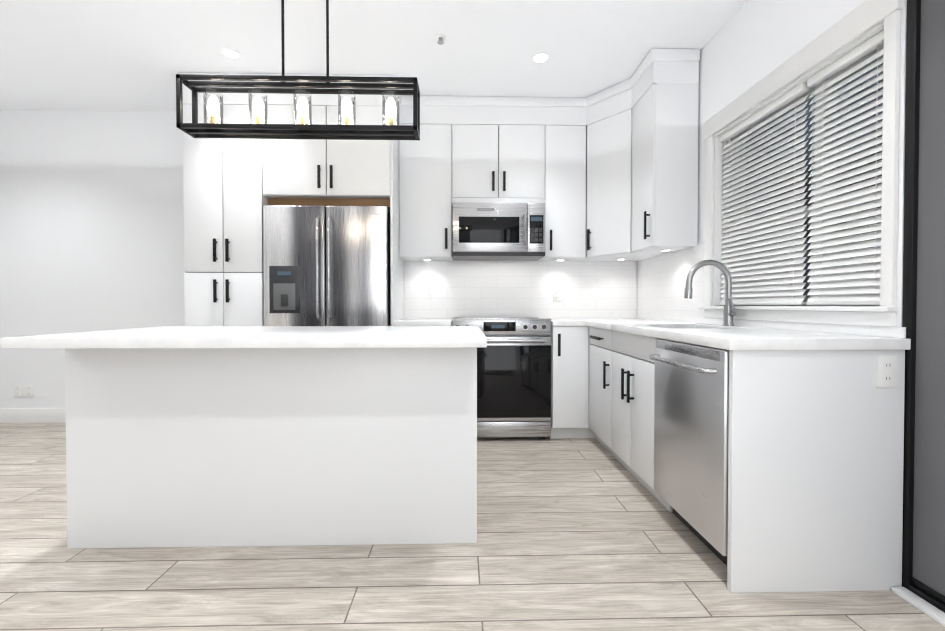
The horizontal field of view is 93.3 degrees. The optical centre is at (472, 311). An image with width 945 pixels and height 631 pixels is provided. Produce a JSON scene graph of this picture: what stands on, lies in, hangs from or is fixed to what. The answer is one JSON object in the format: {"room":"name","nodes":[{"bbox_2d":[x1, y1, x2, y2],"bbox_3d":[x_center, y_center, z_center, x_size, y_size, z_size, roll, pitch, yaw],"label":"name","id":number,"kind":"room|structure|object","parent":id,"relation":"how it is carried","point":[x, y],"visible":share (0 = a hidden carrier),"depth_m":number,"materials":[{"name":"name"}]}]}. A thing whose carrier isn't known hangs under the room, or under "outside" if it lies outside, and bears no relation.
{"room":"kitchen","nodes":[
{"label":"kitchen","id":0,"kind":"room"},
{"bbox_2d":[0,110,452,407],"bbox_3d":[-1.665,-0.395,4.086,6.740,2.750,0.200,0,1,-1],"label":"wall","id":1,"kind":"structure","parent":0,"point":[91,220],"depth_m":3.94,"materials":[{"name":"white paint"}]},
{"bbox_2d":[14,384,33,396],"bbox_3d":[-3.962,0.697,3.940,0.164,0.116,0.007,0,1,-1],"label":"outlet","id":2,"kind":"object","parent":1,"relation":"attached to","point":[23,390],"visible":1,"depth_m":3.94,"materials":[{"name":"white plastic"}]},
{"bbox_2d":[0,408,65,422],"bbox_3d":[-3.484,0.917,3.950,2.635,0.130,0.017,0,1,-1],"label":"baseboard","id":3,"kind":"structure","parent":1,"relation":"attached to","point":[32,415],"depth_m":3.92,"materials":[{"name":"white paint"}]},
{"bbox_2d":[401,96,452,260],"bbox_3d":[-0.391,-1.111,3.832,0.435,1.308,0.328,0,1,-1],"label":"upper cabinet","id":4,"kind":"object","parent":1,"relation":"attached to","point":[426,162],"depth_m":3.67,"materials":[{"name":"white paint"}]},
{"bbox_2d":[453,96,548,260],"bbox_3d":[0.211,-1.111,3.847,0.770,1.308,0.328,0,1,-1],"label":"upper cabinet","id":5,"kind":"object","parent":1,"relation":"attached to","point":[501,144],"depth_m":3.68,"materials":[{"name":"white paint"}]},
{"bbox_2d":[453,202,544,260],"bbox_3d":[0.212,-0.674,3.798,0.756,0.432,0.430,0,1,-1],"label":"microwave","id":6,"kind":"object","parent":5,"relation":"attached to","point":[499,231],"visible":1,"depth_m":3.63,"materials":[{"name":"silver metal"}]},
{"bbox_2d":[404,260,635,317],"bbox_3d":[0.436,-0.210,4.038,2.100,0.540,0.009,0,1,-1],"label":"backsplash","id":7,"kind":"structure","parent":1,"relation":"attached to","point":[461,288],"depth_m":4.03,"materials":[{"name":"tile"}]},
{"bbox_2d":[553,289,560,301],"bbox_3d":[0.767,-0.149,4.038,0.072,0.116,0.007,0,1,-1],"label":"outlet","id":8,"kind":"object","parent":7,"relation":"attached to","point":[556,295],"visible":1,"depth_m":4.04,"materials":[{"name":"white plastic"}]},
{"bbox_2d":[545,97,588,260],"bbox_3d":[0.768,-1.111,3.861,0.345,1.308,0.328,0,1,-1],"label":"upper cabinet","id":9,"kind":"object","parent":1,"relation":"attached to","point":[566,242],"depth_m":3.70,"materials":[{"name":"white paint"}]},
{"bbox_2d":[0,0,747,111],"bbox_3d":[-1.571,-1.775,0.317,6.740,0.120,7.700,0,1,-1],"label":"ceiling","id":10,"kind":"structure","parent":0,"point":[108,55],"depth_m":2.91,"materials":[{"name":"white paint"}]},
{"bbox_2d":[220,48,240,58],"bbox_3d":[-1.639,-1.751,3.027,0.124,0.007,0.124,0,1,-1],"label":"recessed light","id":11,"kind":"object","parent":10,"relation":"in","point":[230,53],"visible":1,"depth_m":3.02,"materials":[{"name":"white paint"}]},
{"bbox_2d":[176,0,419,139],"bbox_3d":[-0.819,-1.299,2.148,1.115,0.882,0.140,0,1,-1],"label":"pendant light","id":12,"kind":"object","parent":10,"relation":"hanging from","point":[294,85],"visible":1,"depth_m":2.14,"materials":[{"name":"black metal"}]},
{"bbox_2d":[435,34,445,44],"bbox_3d":[-0.204,-1.735,2.853,0.070,0.033,0.070,0,1,-1],"label":"sprinkler","id":13,"kind":"object","parent":10,"relation":"attached to","point":[440,38],"visible":1,"depth_m":2.85,"materials":[{"name":"white paint"}]},
{"bbox_2d":[532,52,549,62],"bbox_3d":[0.470,-1.752,3.080,0.124,0.007,0.124,0,1,-1],"label":"recessed light","id":14,"kind":"object","parent":10,"relation":"in","point":[541,57],"visible":1,"depth_m":3.07,"materials":[{"name":"white paint"}]},
{"bbox_2d":[0,423,944,630],"bbox_3d":[-1.571,1.094,0.359,6.740,0.120,7.700,0,1,-1],"label":"floor","id":15,"kind":"structure","parent":0,"point":[584,534],"depth_m":1.72,"materials":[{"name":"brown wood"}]},
{"bbox_2d":[177,73,264,325],"bbox_3d":[-1.864,-0.388,3.645,0.580,2.748,0.648,0,1,-1],"label":"tall cabinet","id":16,"kind":"object","parent":15,"relation":"on","point":[224,179],"depth_m":3.32,"materials":[{"name":"white paint"}]},
{"bbox_2d":[65,350,476,548],"bbox_3d":[-0.863,0.567,2.238,1.750,0.880,0.638,0,1,-1],"label":"kitchen island","id":17,"kind":"object","parent":15,"relation":"on","point":[200,436],"depth_m":1.92,"materials":[{"name":"white paint"}]},
{"bbox_2d":[1,326,486,349],"bbox_3d":[-0.849,0.109,2.101,1.784,0.040,0.884,0,1,-1],"label":"island countertop","id":18,"kind":"structure","parent":17,"relation":"on","point":[163,337],"depth_m":1.68,"materials":[{"name":"white stone"}]},
{"bbox_2d":[263,205,390,325],"bbox_3d":[-1.098,0.092,3.606,0.910,1.790,0.719,0,1,-1],"label":"refrigerator","id":19,"kind":"object","parent":15,"relation":"on","point":[327,266],"visible":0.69,"depth_m":3.31,"materials":[{"name":"silver metal"}]},
{"bbox_2d":[261,74,403,325],"bbox_3d":[-1.090,-0.388,3.665,0.970,2.748,0.648,0,1,-1],"label":"tall cabinet","id":20,"kind":"object","parent":15,"relation":"on","point":[298,172],"depth_m":3.33,"materials":[{"name":"white paint"}]},
{"bbox_2d":[393,325,451,325],"bbox_3d":[-0.387,0.546,3.696,0.435,0.880,0.648,0,1,-1],"label":"base cabinet","id":21,"kind":"object","parent":15,"relation":"on","point":[393,325],"depth_m":3.36,"materials":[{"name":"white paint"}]},
{"bbox_2d":[397,317,451,324],"bbox_3d":[-0.387,0.086,3.687,0.435,0.040,0.653,0,1,-1],"label":"countertop","id":22,"kind":"structure","parent":21,"relation":"on","point":[442,321],"depth_m":3.36,"materials":[{"name":"white stone"}]},
{"bbox_2d":[452,317,550,438],"bbox_3d":[0.216,0.518,3.674,0.756,0.935,0.713,0,1,-1],"label":"range","id":23,"kind":"object","parent":15,"relation":"on","point":[514,378],"visible":0.77,"depth_m":3.39,"materials":[{"name":"silver metal"}]},
{"bbox_2d":[550,325,588,438],"bbox_3d":[0.739,0.545,3.724,0.278,0.880,0.648,0,1,-1],"label":"base cabinet","id":24,"kind":"object","parent":15,"relation":"on","point":[569,343],"depth_m":3.40,"materials":[{"name":"white paint"}]},
{"bbox_2d":[538,318,584,324],"bbox_3d":[0.727,0.085,3.715,0.255,0.040,0.653,0,1,-1],"label":"countertop","id":25,"kind":"structure","parent":24,"relation":"on","point":[554,321],"depth_m":3.39,"materials":[{"name":"white stone"}]},
{"bbox_2d":[573,318,910,352],"bbox_3d":[1.207,0.098,2.819,0.658,0.040,2.468,0,1,-1],"label":"countertop","id":26,"kind":"structure","parent":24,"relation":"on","point":[735,340],"depth_m":1.71,"materials":[{"name":"white stone"}]},
{"bbox_2d":[684,259,735,325],"bbox_3d":[1.361,-0.109,2.547,0.287,0.381,0.098,0,1,-1],"label":"faucet","id":27,"kind":"object","parent":26,"relation":"on","point":[729,313],"visible":1,"depth_m":2.55,"materials":[{"name":"silver metal"}]},
{"bbox_2d":[589,329,624,450],"bbox_3d":[1.206,0.553,3.167,0.623,0.880,0.529,0,1,-1],"label":"base cabinet","id":28,"kind":"object","parent":15,"relation":"on","point":[605,346],"depth_m":3.10,"materials":[{"name":"white paint"}]},
{"bbox_2d":[649,339,728,565],"bbox_3d":[1.195,0.574,1.940,0.686,0.874,0.596,0,1,-1],"label":"dishwasher","id":29,"kind":"object","parent":15,"relation":"on","point":[691,402],"visible":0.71,"depth_m":1.84,"materials":[{"name":"silver metal"}]},
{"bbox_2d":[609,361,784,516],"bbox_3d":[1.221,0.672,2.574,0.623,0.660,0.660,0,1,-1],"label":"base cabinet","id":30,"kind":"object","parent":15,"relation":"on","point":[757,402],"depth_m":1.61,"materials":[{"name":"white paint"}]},
{"bbox_2d":[666,0,906,337],"bbox_3d":[1.698,-0.342,0.420,0.200,2.750,7.300,0,1,-1],"label":"wall","id":31,"kind":"structure","parent":0,"point":[749,44],"depth_m":2.38,"materials":[{"name":"white paint"}]},
{"bbox_2d":[585,49,699,260],"bbox_3d":[1.229,-1.106,3.518,0.558,1.308,1.038,0,1,-1],"label":"upper cabinet","id":32,"kind":"object","parent":31,"relation":"attached to","point":[641,130],"depth_m":3.14,"materials":[{"name":"white paint"}]},
{"bbox_2d":[636,241,905,337],"bbox_3d":[1.531,-0.192,2.839,0.012,0.540,2.460,0,1,-1],"label":"backsplash","id":33,"kind":"structure","parent":31,"relation":"attached to","point":[653,288],"depth_m":3.23,"materials":[{"name":"tile"}]},
{"bbox_2d":[699,0,902,326],"bbox_3d":[1.609,-0.591,2.284,0.205,1.275,1.303,0,1,-1],"label":"window unit","id":34,"kind":"structure","parent":31,"relation":"in","point":[827,300],"depth_m":2.07,"materials":[{"name":"white paint"}]},
{"bbox_2d":[891,587,944,626],"bbox_3d":[1.573,1.024,0.455,0.050,0.018,2.335,0,1,-1],"label":"trim","id":35,"kind":"structure","parent":31,"relation":"attached to","point":[923,605],"depth_m":1.53,"materials":[{"name":"white paint"}]},
{"bbox_2d":[902,0,944,612],"bbox_3d":[1.658,-0.196,0.451,0.118,2.458,2.356,0,1,-1],"label":"door frame","id":36,"kind":"structure","parent":31,"relation":"in","point":[923,532],"depth_m":1.57,"materials":[{"name":"black metal"}]},
{"bbox_2d":[877,355,896,387],"bbox_3d":[1.496,0.216,1.609,0.072,0.116,0.007,0,1,-1],"label":"outlet","id":37,"kind":"object","parent":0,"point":[886,371],"visible":1,"depth_m":1.61,"materials":[{"name":"white plastic"}]},
{"label":"outside","id":38,"kind":"structure","parent":0,"visible":0},
{"bbox_2d":[773,63,882,296],"bbox_3d":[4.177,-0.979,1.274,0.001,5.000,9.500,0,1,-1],"label":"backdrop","id":39,"kind":"structure","parent":38,"point":[809,166],"depth_m":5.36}
]}

